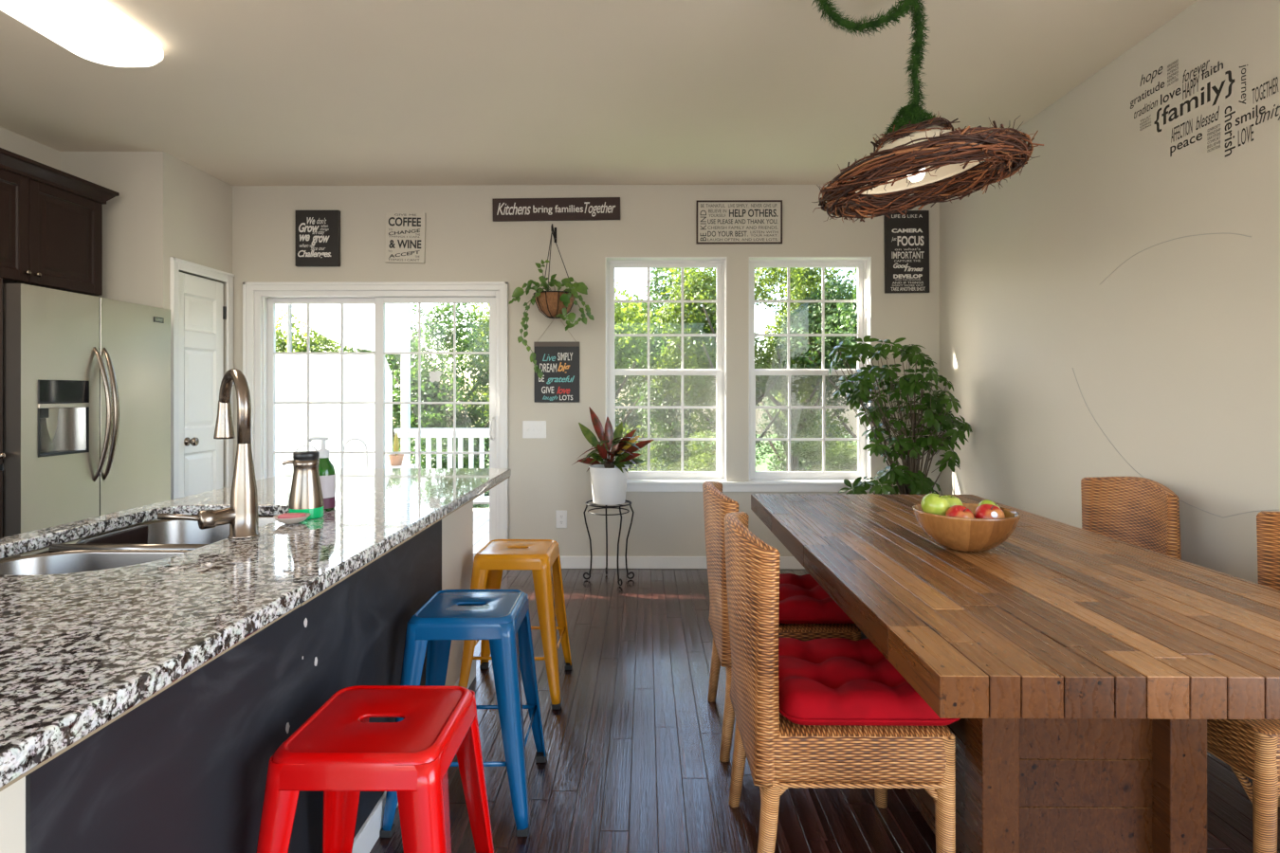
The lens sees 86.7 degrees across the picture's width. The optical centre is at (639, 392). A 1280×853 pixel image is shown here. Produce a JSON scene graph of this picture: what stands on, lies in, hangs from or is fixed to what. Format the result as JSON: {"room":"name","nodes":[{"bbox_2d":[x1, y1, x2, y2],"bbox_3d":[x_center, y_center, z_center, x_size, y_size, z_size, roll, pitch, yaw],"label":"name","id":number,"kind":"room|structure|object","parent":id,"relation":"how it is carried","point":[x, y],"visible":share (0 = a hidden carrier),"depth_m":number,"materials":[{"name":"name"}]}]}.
{"room":"kitchen","nodes":[
{"label":"kitchen","id":0,"kind":"room"},
{"bbox_2d":[0,127,60,170],"bbox_3d":[-3.652,-0.115,0.951,0.120,2.740,7.840,0,0,0],"label":"wall","id":1,"kind":"structure","parent":0,"point":[11,141],"depth_m":3.96,"materials":[{"name":"paint"}]},
{"bbox_2d":[0,147,119,295],"bbox_3d":[-3.359,-0.893,3.587,0.418,0.633,1.018,0,0,0],"label":"upper cabinet","id":2,"kind":"object","parent":1,"relation":"attached to","point":[51,218],"visible":0.99,"depth_m":3.68,"materials":[{"name":"brown wood"}]},
{"bbox_2d":[60,151,232,488],"bbox_3d":[-3.245,-0.115,4.519,0.634,2.740,0.698,0,0,0],"label":"wall","id":3,"kind":"structure","parent":0,"point":[166,207],"depth_m":4.17,"materials":[{"name":"paint"}]},
{"bbox_2d":[169,256,234,499],"bbox_3d":[-2.916,0.204,4.538,0.024,2.103,0.625,0,0,0],"label":"trim","id":4,"kind":"structure","parent":3,"relation":"attached to","point":[176,265],"depth_m":4.28,"materials":[{"name":"white wood"}]},
{"bbox_2d":[179,272,226,497],"bbox_3d":[-2.924,0.235,4.545,0.105,2.020,0.507,0,0,0],"label":"door","id":5,"kind":"structure","parent":3,"relation":"in","point":[202,310],"depth_m":4.54,"materials":[{"name":"white wood"}]},
{"bbox_2d":[184,184,939,556],"bbox_3d":[-0.714,-0.115,4.916,5.890,2.740,0.140,0,0,0],"label":"wall","id":6,"kind":"structure","parent":0,"point":[464,243],"depth_m":4.84,"materials":[{"name":"paint"}]},
{"bbox_2d":[295,210,340,266],"bbox_3d":[-2.299,-1.103,4.840,0.308,0.398,0.036,0,0,0],"label":"wall sign","id":7,"kind":"object","parent":6,"relation":"attached to","point":[318,232],"visible":1,"depth_m":4.82,"materials":[{"name":"black wood"}]},
{"bbox_2d":[242,281,508,539],"bbox_3d":[-1.888,0.232,4.841,1.891,2.046,0.030,0,0,0],"label":"trim","id":8,"kind":"structure","parent":6,"relation":"attached to","point":[248,288],"depth_m":4.83,"materials":[{"name":"white wood"}]},
{"bbox_2d":[254,290,499,558],"bbox_3d":[-1.882,0.264,4.910,1.772,2.002,0.153,0,0,0],"label":"door","id":9,"kind":"structure","parent":6,"relation":"in","point":[265,301],"depth_m":4.90,"materials":[{"name":"white plastic"}]},
{"bbox_2d":[429,370,441,382],"bbox_3d":[-1.481,-0.119,4.902,0.092,0.088,0.003,0,0,0],"label":"window sticker","id":10,"kind":"object","parent":9,"relation":"attached to","point":[434,376],"visible":1,"depth_m":4.90,"materials":[{"name":"white"}]},
{"bbox_2d":[384,212,425,263],"bbox_3d":[-1.675,-1.109,4.843,0.281,0.358,0.021,1,0,0],"label":"wall sign","id":11,"kind":"object","parent":6,"relation":"attached to","point":[405,241],"visible":1,"depth_m":4.83,"materials":[{"name":"beige wood"}]},
{"bbox_2d":[522,420,546,438],"bbox_3d":[-0.755,0.263,4.838,0.168,0.126,0.016,0,0,0],"label":"light switch","id":12,"kind":"object","parent":6,"relation":"attached to","point":[531,429],"visible":1,"depth_m":4.84,"materials":[{"name":"white plastic"}]},
{"bbox_2d":[550,223,556,242],"bbox_3d":[-0.604,-1.127,4.746,0.018,0.110,0.199,0,0,0],"label":"wall hook","id":13,"kind":"object","parent":6,"relation":"attached to","point":[552,226],"visible":0.96,"depth_m":4.79,"materials":[{"name":"black metal"}]},
{"bbox_2d":[508,231,594,379],"bbox_3d":[-0.594,-0.600,4.642,0.571,1.016,0.316,0,0,0],"label":"hanging basket","id":14,"kind":"object","parent":13,"relation":"hanging from","point":[555,304],"visible":1,"depth_m":4.55,"materials":[{"name":"green plant"}]},
{"bbox_2d":[492,197,620,221],"bbox_3d":[-0.596,-1.309,4.834,0.909,0.160,0.021,-1,0,0],"label":"wall sign","id":15,"kind":"object","parent":6,"relation":"attached to","point":[573,209],"visible":1,"depth_m":4.82,"materials":[{"name":"black wood"}]},
{"bbox_2d":[533,318,579,402],"bbox_3d":[-0.593,-0.244,4.836,0.321,0.624,0.016,0,0,0],"label":"wall sign","id":16,"kind":"object","parent":6,"relation":"attached to","point":[558,361],"visible":1,"depth_m":4.83,"materials":[{"name":"black"}]},
{"bbox_2d":[555,511,566,528],"bbox_3d":[-0.561,0.903,4.840,0.078,0.126,0.010,0,0,0],"label":"power outlet","id":17,"kind":"object","parent":6,"relation":"attached to","point":[560,516],"visible":1,"depth_m":4.84,"materials":[{"name":"white plastic"}]},
{"bbox_2d":[605,256,726,480],"bbox_3d":[0.186,-0.169,4.910,0.866,1.602,0.138,0,0,0],"label":"window","id":18,"kind":"structure","parent":6,"relation":"in","point":[612,263],"depth_m":4.93,"materials":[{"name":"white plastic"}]},
{"bbox_2d":[560,556,804,569],"bbox_3d":[-0.398,1.210,4.837,5.056,0.090,0.014,0,0,0],"label":"baseboard","id":19,"kind":"structure","parent":6,"relation":"attached to","point":[566,562],"depth_m":4.83,"materials":[{"name":"white wood"}]},
{"bbox_2d":[695,200,782,244],"bbox_3d":[0.706,-1.212,4.821,0.609,0.309,0.024,0,0,0],"label":"wall sign","id":20,"kind":"object","parent":6,"relation":"attached to","point":[718,222],"visible":1,"depth_m":4.82,"materials":[{"name":"beige wood"}]},
{"bbox_2d":[625,479,878,492],"bbox_3d":[0.702,0.666,4.862,1.985,0.076,0.125,0,0,0],"label":"trim","id":21,"kind":"structure","parent":6,"relation":"attached to","point":[632,485],"depth_m":4.82,"materials":[{"name":"white"}]},
{"bbox_2d":[748,256,871,480],"bbox_3d":[1.211,-0.169,4.901,0.873,1.602,0.138,0,0,0],"label":"window","id":22,"kind":"structure","parent":6,"relation":"in","point":[863,265],"depth_m":4.92,"materials":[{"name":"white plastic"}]},
{"bbox_2d":[883,210,929,293],"bbox_3d":[1.894,-1.002,4.814,0.312,0.584,0.019,0,0,0],"label":"wall sign","id":23,"kind":"object","parent":6,"relation":"attached to","point":[906,237],"visible":0.98,"depth_m":4.80,"materials":[{"name":"black wood"}]},
{"bbox_2d":[0,0,1198,185],"bbox_3d":[-0.747,-1.535,0.926,5.990,0.100,8.140,0,0,0],"label":"ceiling","id":24,"kind":"structure","parent":0,"point":[241,92],"depth_m":3.22,"materials":[{"name":"paint"}]},
{"bbox_2d":[0,0,163,67],"bbox_3d":[-2.196,-1.438,2.318,0.356,0.093,1.270,0,0,0],"label":"ceiling light","id":25,"kind":"object","parent":24,"relation":"attached to","point":[91,30],"visible":1,"depth_m":2.62,"materials":[{"name":"white"}]},
{"bbox_2d":[811,0,1043,222],"bbox_3d":[1.001,-1.064,2.404,0.710,0.869,0.745,0,0,-31],"label":"pendant lamp","id":26,"kind":"object","parent":24,"relation":"hanging from","point":[921,150],"visible":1,"depth_m":2.37,"materials":[{"name":"brown wicker"}]},
{"bbox_2d":[385,568,931,852],"bbox_3d":[-0.748,1.286,0.886,5.890,0.058,7.960,0,0,0],"label":"subfloor","id":27,"kind":"structure","parent":0,"point":[580,569],"depth_m":2.35,"materials":[{"name":"brown"}]},
{"bbox_2d":[369,568,1279,852],"bbox_3d":[-0.748,1.265,0.886,5.888,0.020,7.958,0,0,0],"label":"floor","id":28,"kind":"structure","parent":0,"point":[1229,807],"depth_m":2.27,"materials":[{"name":"brown wood"}]},
{"bbox_2d":[0,277,5,538],"bbox_3d":[-3.227,0.355,2.774,0.695,1.800,0.653,0,0,0],"label":"tall cabinet","id":29,"kind":"object","parent":28,"relation":"on","point":[2,455],"visible":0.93,"depth_m":3.09,"materials":[{"name":"brown wood"}]},
{"bbox_2d":[0,283,170,559],"bbox_3d":[-3.143,0.377,3.597,0.794,1.757,0.983,0,0,0],"label":"refrigerator","id":30,"kind":"object","parent":28,"relation":"on","point":[86,378],"visible":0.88,"depth_m":3.43,"materials":[{"name":"grey metal"}]},
{"bbox_2d":[0,475,510,852],"bbox_3d":[-1.039,0.814,1.651,0.884,0.882,2.805,0,0,0],"label":"kitchen island","id":31,"kind":"object","parent":28,"relation":"on","point":[183,769],"visible":0.56,"depth_m":1.26,"materials":[{"name":"black chalkboard paint"},{"name":"beige painted drywall"},{"name":"granite"}]},
{"bbox_2d":[0,468,511,787],"bbox_3d":[-1.046,0.356,1.646,0.910,0.032,2.835,0,0,0],"label":"island countertop","id":32,"kind":"structure","parent":31,"relation":"on","point":[79,650],"depth_m":1.15,"materials":[{"name":"stone"}]},
{"bbox_2d":[0,515,276,575],"bbox_3d":[-1.200,0.464,1.666,0.468,0.204,0.798,0,0,0],"label":"sink","id":33,"kind":"object","parent":32,"relation":"in","point":[167,539],"visible":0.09,"depth_m":1.61,"materials":[{"name":"silver metal"}]},
{"bbox_2d":[157,368,259,539],"bbox_3d":[-0.999,0.140,1.646,0.186,0.400,0.233,0,0,0],"label":"kitchen faucet","id":34,"kind":"object","parent":32,"relation":"on","point":[242,517],"visible":1,"depth_m":1.59,"materials":[{"name":"silver metal"}]},
{"bbox_2d":[273,512,310,524],"bbox_3d":[-0.908,0.329,1.768,0.088,0.023,0.088,0,0,0],"label":"dish","id":35,"kind":"object","parent":32,"relation":"on","point":[288,518],"visible":1,"depth_m":1.75,"materials":[{"name":"beige ceramic"}]},
{"bbox_2d":[281,451,324,519],"bbox_3d":[-0.918,0.251,1.861,0.098,0.179,0.088,0,0,39],"label":"soap dispenser","id":36,"kind":"object","parent":32,"relation":"on","point":[305,496],"visible":0.95,"depth_m":1.83,"materials":[{"name":"silver metal"}]},
{"bbox_2d":[308,437,335,510],"bbox_3d":[-0.929,0.234,1.988,0.065,0.212,0.065,0,0,-45],"label":"pump bottle","id":37,"kind":"object","parent":32,"relation":"on","point":[326,469],"visible":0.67,"depth_m":1.97,"materials":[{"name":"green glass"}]},
{"bbox_2d":[256,685,493,852],"bbox_3d":[-0.523,0.955,1.376,0.418,0.600,0.418,0,0,0],"label":"bar stool","id":38,"kind":"object","parent":28,"relation":"on","point":[337,752],"visible":1,"depth_m":1.28,"materials":[{"name":"red metal"}]},
{"bbox_2d":[380,589,546,838],"bbox_3d":[-0.527,0.955,2.119,0.418,0.600,0.418,0,0,-1],"label":"bar stool","id":39,"kind":"object","parent":28,"relation":"on","point":[502,617],"visible":0.89,"depth_m":1.97,"materials":[{"name":"blue metal"}]},
{"bbox_2d":[458,539,572,710],"bbox_3d":[-0.521,0.955,2.894,0.418,0.600,0.418,0,0,1],"label":"bar stool","id":40,"kind":"object","parent":28,"relation":"on","point":[540,557],"visible":0.88,"depth_m":2.74,"materials":[{"name":"yellow metal"}]},
{"bbox_2d":[583,500,634,585],"bbox_3d":[-0.214,0.992,4.525,0.323,0.523,0.310,0,0,29],"label":"plant stand","id":41,"kind":"object","parent":28,"relation":"on","point":[630,503],"visible":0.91,"depth_m":4.54,"materials":[{"name":"black metal"}]},
{"bbox_2d":[571,406,653,505],"bbox_3d":[-0.181,0.412,4.505,0.490,0.637,0.455,0,0,27],"label":"plant","id":42,"kind":"object","parent":41,"relation":"on","point":[609,477],"visible":1,"depth_m":4.48,"materials":[{"name":"brown plant"}]},
{"bbox_2d":[702,480,860,762],"bbox_3d":[0.499,0.796,2.541,0.525,0.921,0.508,0,0,0],"label":"dining chair","id":43,"kind":"object","parent":28,"relation":"on","point":[716,504],"visible":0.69,"depth_m":2.33,"materials":[{"name":"wicker"}]},
{"bbox_2d":[778,573,854,623],"bbox_3d":[0.567,0.762,2.540,0.441,0.083,0.441,0,0,0],"label":"seat cushion","id":44,"kind":"object","parent":43,"relation":"on","point":[802,600],"visible":0.43,"depth_m":2.35,"materials":[{"name":"red fabric"}]},
{"bbox_2d":[723,512,955,852],"bbox_3d":[0.493,0.796,1.841,0.525,0.921,0.508,0,0,0],"label":"dining chair","id":45,"kind":"object","parent":28,"relation":"on","point":[781,754],"visible":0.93,"depth_m":1.60,"materials":[{"name":"wicker"}]},
{"bbox_2d":[778,638,960,726],"bbox_3d":[0.561,0.762,1.823,0.441,0.083,0.441,0,0,0],"label":"seat cushion","id":46,"kind":"object","parent":45,"relation":"on","point":[828,681],"visible":0.66,"depth_m":1.67,"materials":[{"name":"red fabric"}]},
{"bbox_2d":[827,335,972,494],"bbox_3d":[1.639,0.449,4.308,0.945,1.611,0.531,0,0,0],"label":"tree","id":47,"kind":"object","parent":28,"relation":"on","point":[910,480],"visible":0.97,"depth_m":4.20,"materials":[{"name":"green plant"}]},
{"bbox_2d":[750,493,1279,852],"bbox_3d":[1.070,0.875,2.243,1.075,0.761,2.125,0,0,0],"label":"dining table","id":48,"kind":"object","parent":28,"relation":"on","point":[1084,673],"visible":0.81,"depth_m":1.60,"materials":[{"name":"brown wood"}]},
{"bbox_2d":[912,503,1021,552],"bbox_3d":[1.032,0.433,2.151,0.310,0.123,0.310,0,0,0],"label":"fruit bowl","id":49,"kind":"object","parent":48,"relation":"on","point":[967,535],"visible":0.89,"depth_m":2.05,"materials":[{"name":"brown wood"}]},
{"bbox_2d":[920,493,950,515],"bbox_3d":[0.944,0.362,2.167,0.085,0.079,0.086,0,0,26],"label":"apple","id":50,"kind":"object","parent":49,"relation":"in","point":[932,503],"visible":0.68,"depth_m":2.14,"materials":[{"name":"green plant"}]},
{"bbox_2d":[942,494,963,507],"bbox_3d":[1.021,0.373,2.236,0.082,0.078,0.082,0,0,27],"label":"apple","id":51,"kind":"object","parent":49,"relation":"in","point":[953,501],"visible":0.39,"depth_m":2.21,"materials":[{"name":"green plant"}]},
{"bbox_2d":[945,505,974,518],"bbox_3d":[0.994,0.389,2.106,0.083,0.079,0.083,0,0,21],"label":"apple","id":52,"kind":"object","parent":49,"relation":"in","point":[959,511],"visible":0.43,"depth_m":2.09,"materials":[{"name":"red plant"}]},
{"bbox_2d":[977,499,1000,508],"bbox_3d":[1.131,0.381,2.195,0.070,0.068,0.072,0,0,16],"label":"apple","id":53,"kind":"object","parent":49,"relation":"in","point":[986,502],"visible":0.28,"depth_m":2.19,"materials":[{"name":"green plant"}]},
{"bbox_2d":[973,504,1005,518],"bbox_3d":[1.089,0.389,2.115,0.088,0.082,0.087,0,0,23],"label":"apple","id":54,"kind":"object","parent":49,"relation":"in","point":[983,511],"visible":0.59,"depth_m":2.09,"materials":[{"name":"red plant"}]},
{"bbox_2d":[1080,476,1181,560],"bbox_3d":[1.742,0.796,2.686,0.525,0.921,0.508,0,0,0],"label":"dining chair","id":55,"kind":"object","parent":28,"relation":"on","point":[1140,512],"visible":0.3,"depth_m":2.68,"materials":[{"name":"wicker"}]},
{"bbox_2d":[1206,512,1279,852],"bbox_3d":[1.735,0.796,1.845,0.525,0.921,0.508,0,0,0],"label":"dining chair","id":56,"kind":"object","parent":28,"relation":"on","point":[1251,748],"visible":0.34,"depth_m":1.65,"materials":[{"name":"wicker"}]},
{"bbox_2d":[939,0,1279,584],"bbox_3d":[2.157,-0.115,0.902,0.122,2.740,7.840,0,0,0],"label":"wall","id":57,"kind":"structure","parent":0,"point":[1175,356],"depth_m":2.87,"materials":[{"name":"paint"}]},
{"bbox_2d":[1130,58,1279,157],"bbox_3d":[2.110,-1.094,2.564,0.001,0.488,0.721,0,0,0],"label":"wall decal","id":58,"kind":"object","parent":57,"relation":"attached to","point":[1217,91],"visible":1,"depth_m":2.54,"materials":[{"name":"grey"}]},
{"label":"outside","id":59,"kind":"structure","parent":0,"visible":0},
{"bbox_2d":[392,434,857,508],"bbox_3d":[-0.809,2.530,22.798,26.000,0.150,34.420,0,0,0],"label":"lawn","id":60,"kind":"structure","parent":59,"point":[763,466],"depth_m":26.20,"materials":[{"name":"green plant"}]},
{"bbox_2d":[275,307,349,352],"bbox_3d":[-7.307,0.308,13.720,3.107,4.403,2.293,0,0,6],"label":"tree","id":61,"kind":"object","parent":60,"relation":"on","point":[281,344],"visible":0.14,"depth_m":13.58,"materials":[{"name":"green plant"}]},
{"bbox_2d":[286,303,401,352],"bbox_3d":[-3.669,0.255,8.428,1.630,4.400,0.407,0,0,0],"label":"shade sail","id":62,"kind":"object","parent":60,"relation":"on","point":[358,320],"visible":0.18,"depth_m":8.34,"materials":[{"name":"white fabric"}]},
{"bbox_2d":[312,303,432,452],"bbox_3d":[-6.461,-0.057,16.869,2.760,5.133,3.149,0,0,16],"label":"tree","id":63,"kind":"object","parent":60,"relation":"on","point":[415,333],"visible":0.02,"depth_m":17.21,"materials":[{"name":"green plant"}]},
{"bbox_2d":[384,303,489,508],"bbox_3d":[-3.518,0.559,11.845,3.242,4.586,2.947,0,0,22],"label":"tree","id":64,"kind":"object","parent":60,"relation":"on","point":[432,415],"visible":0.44,"depth_m":11.60,"materials":[{"name":"green plant"}]},
{"bbox_2d":[392,426,489,508],"bbox_3d":[-2.718,1.506,10.113,1.923,2.001,2.116,0,0,3],"label":"shrub","id":65,"kind":"object","parent":60,"relation":"on","point":[465,442],"visible":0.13,"depth_m":9.74,"materials":[{"name":"green plant"}]},
{"bbox_2d":[456,303,489,428],"bbox_3d":[-2.935,0.117,16.038,2.878,4.787,2.364,0,0,-17],"label":"tree","id":66,"kind":"object","parent":60,"relation":"on","point":[484,330],"visible":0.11,"depth_m":15.40,"materials":[{"name":"green plant"}]},
{"bbox_2d":[477,281,661,471],"bbox_3d":[-1.116,0.258,11.109,2.935,4.503,2.310,0,0,8],"label":"tree","id":67,"kind":"object","parent":60,"relation":"on","point":[623,324],"visible":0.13,"depth_m":10.89,"materials":[{"name":"green plant"}]},
{"bbox_2d":[615,440,644,458],"bbox_3d":[-0.819,1.566,9.810,1.874,1.880,1.436,0,0,25],"label":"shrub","id":68,"kind":"object","parent":60,"relation":"on","point":[635,441],"visible":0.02,"depth_m":9.56,"materials":[{"name":"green plant"}]},
{"bbox_2d":[615,375,713,471],"bbox_3d":[0.551,1.791,15.576,3.412,5.310,3.754,0,0,26],"label":"tree","id":69,"kind":"object","parent":60,"relation":"on","point":[631,419],"visible":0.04,"depth_m":14.51,"materials":[{"name":"green plant"}]},
{"bbox_2d":[618,268,713,471],"bbox_3d":[0.376,-0.112,13.398,2.947,5.244,3.242,0,0,-34],"label":"tree","id":70,"kind":"object","parent":60,"relation":"on","point":[659,416],"visible":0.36,"depth_m":12.89,"materials":[{"name":"green plant"}]},
{"bbox_2d":[630,430,769,471],"bbox_3d":[0.868,1.506,9.320,1.923,2.001,2.116,0,0,12],"label":"shrub","id":71,"kind":"object","parent":60,"relation":"on","point":[706,458],"visible":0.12,"depth_m":9.15,"materials":[{"name":"green plant"}]},
{"bbox_2d":[650,268,805,450],"bbox_3d":[1.422,-0.023,11.869,2.582,5.066,2.785,0,0,33],"label":"tree","id":72,"kind":"object","parent":60,"relation":"on","point":[701,356],"visible":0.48,"depth_m":11.40,"materials":[{"name":"green plant"}]},
{"bbox_2d":[754,267,853,471],"bbox_3d":[3.280,-0.237,13.317,2.432,5.493,3.018,0,0,43],"label":"tree","id":73,"kind":"object","parent":60,"relation":"on","point":[798,387],"visible":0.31,"depth_m":12.80,"materials":[{"name":"green plant"}]},
{"bbox_2d":[755,383,857,471],"bbox_3d":[4.083,1.357,16.570,2.549,4.708,3.324,0,0,9],"label":"tree","id":74,"kind":"object","parent":60,"relation":"on","point":[780,454],"visible":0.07,"depth_m":16.21,"materials":[{"name":"green plant"}]},
{"bbox_2d":[768,267,857,441],"bbox_3d":[3.978,-0.167,11.354,3.102,5.354,3.412,0,0,-40],"label":"tree","id":75,"kind":"object","parent":60,"relation":"on","point":[839,317],"visible":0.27,"depth_m":11.68,"materials":[{"name":"green plant"}]},
{"bbox_2d":[784,436,857,471],"bbox_3d":[2.616,1.566,9.459,1.436,1.880,1.874,0,0,-11],"label":"shrub","id":76,"kind":"object","parent":60,"relation":"on","point":[812,452],"visible":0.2,"depth_m":9.43,"materials":[{"name":"green plant"}]},
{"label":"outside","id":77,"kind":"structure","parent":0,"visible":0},
{"bbox_2d":[473,508,489,552],"bbox_3d":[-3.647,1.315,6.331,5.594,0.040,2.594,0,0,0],"label":"wooden deck","id":78,"kind":"object","parent":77,"point":[481,516],"visible":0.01,"depth_m":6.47,"materials":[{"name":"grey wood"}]},
{"bbox_2d":[292,444,317,472],"bbox_3d":[-3.259,0.900,6.502,0.271,0.790,0.271,0,0,0],"label":"patio chair","id":79,"kind":"object","parent":78,"relation":"on","point":[303,446],"visible":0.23,"depth_m":6.62,"materials":[{"name":"grey metal"}]},
{"bbox_2d":[275,354,392,475],"bbox_3d":[-4.500,0.438,7.588,3.472,1.755,0.048,0,0,0],"label":"privacy fence","id":80,"kind":"object","parent":78,"relation":"on","point":[291,370],"visible":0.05,"depth_m":7.58,"materials":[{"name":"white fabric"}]},
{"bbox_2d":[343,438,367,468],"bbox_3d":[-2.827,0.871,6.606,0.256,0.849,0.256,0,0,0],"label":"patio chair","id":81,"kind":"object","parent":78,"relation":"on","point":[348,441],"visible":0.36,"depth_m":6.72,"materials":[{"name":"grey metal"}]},
{"bbox_2d":[384,432,414,468],"bbox_3d":[-2.488,0.838,6.921,0.280,0.914,0.280,0,0,0],"label":"planter","id":82,"kind":"object","parent":78,"relation":"on","point":[395,460],"visible":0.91,"depth_m":6.89,"materials":[{"name":"orange ceramic"}]},
{"bbox_2d":[394,303,489,501],"bbox_3d":[-1.763,-0.005,7.415,1.831,2.600,0.100,0,0,0],"label":"deck railing","id":83,"kind":"object","parent":78,"relation":"on","point":[405,432],"visible":0.23,"depth_m":7.40,"materials":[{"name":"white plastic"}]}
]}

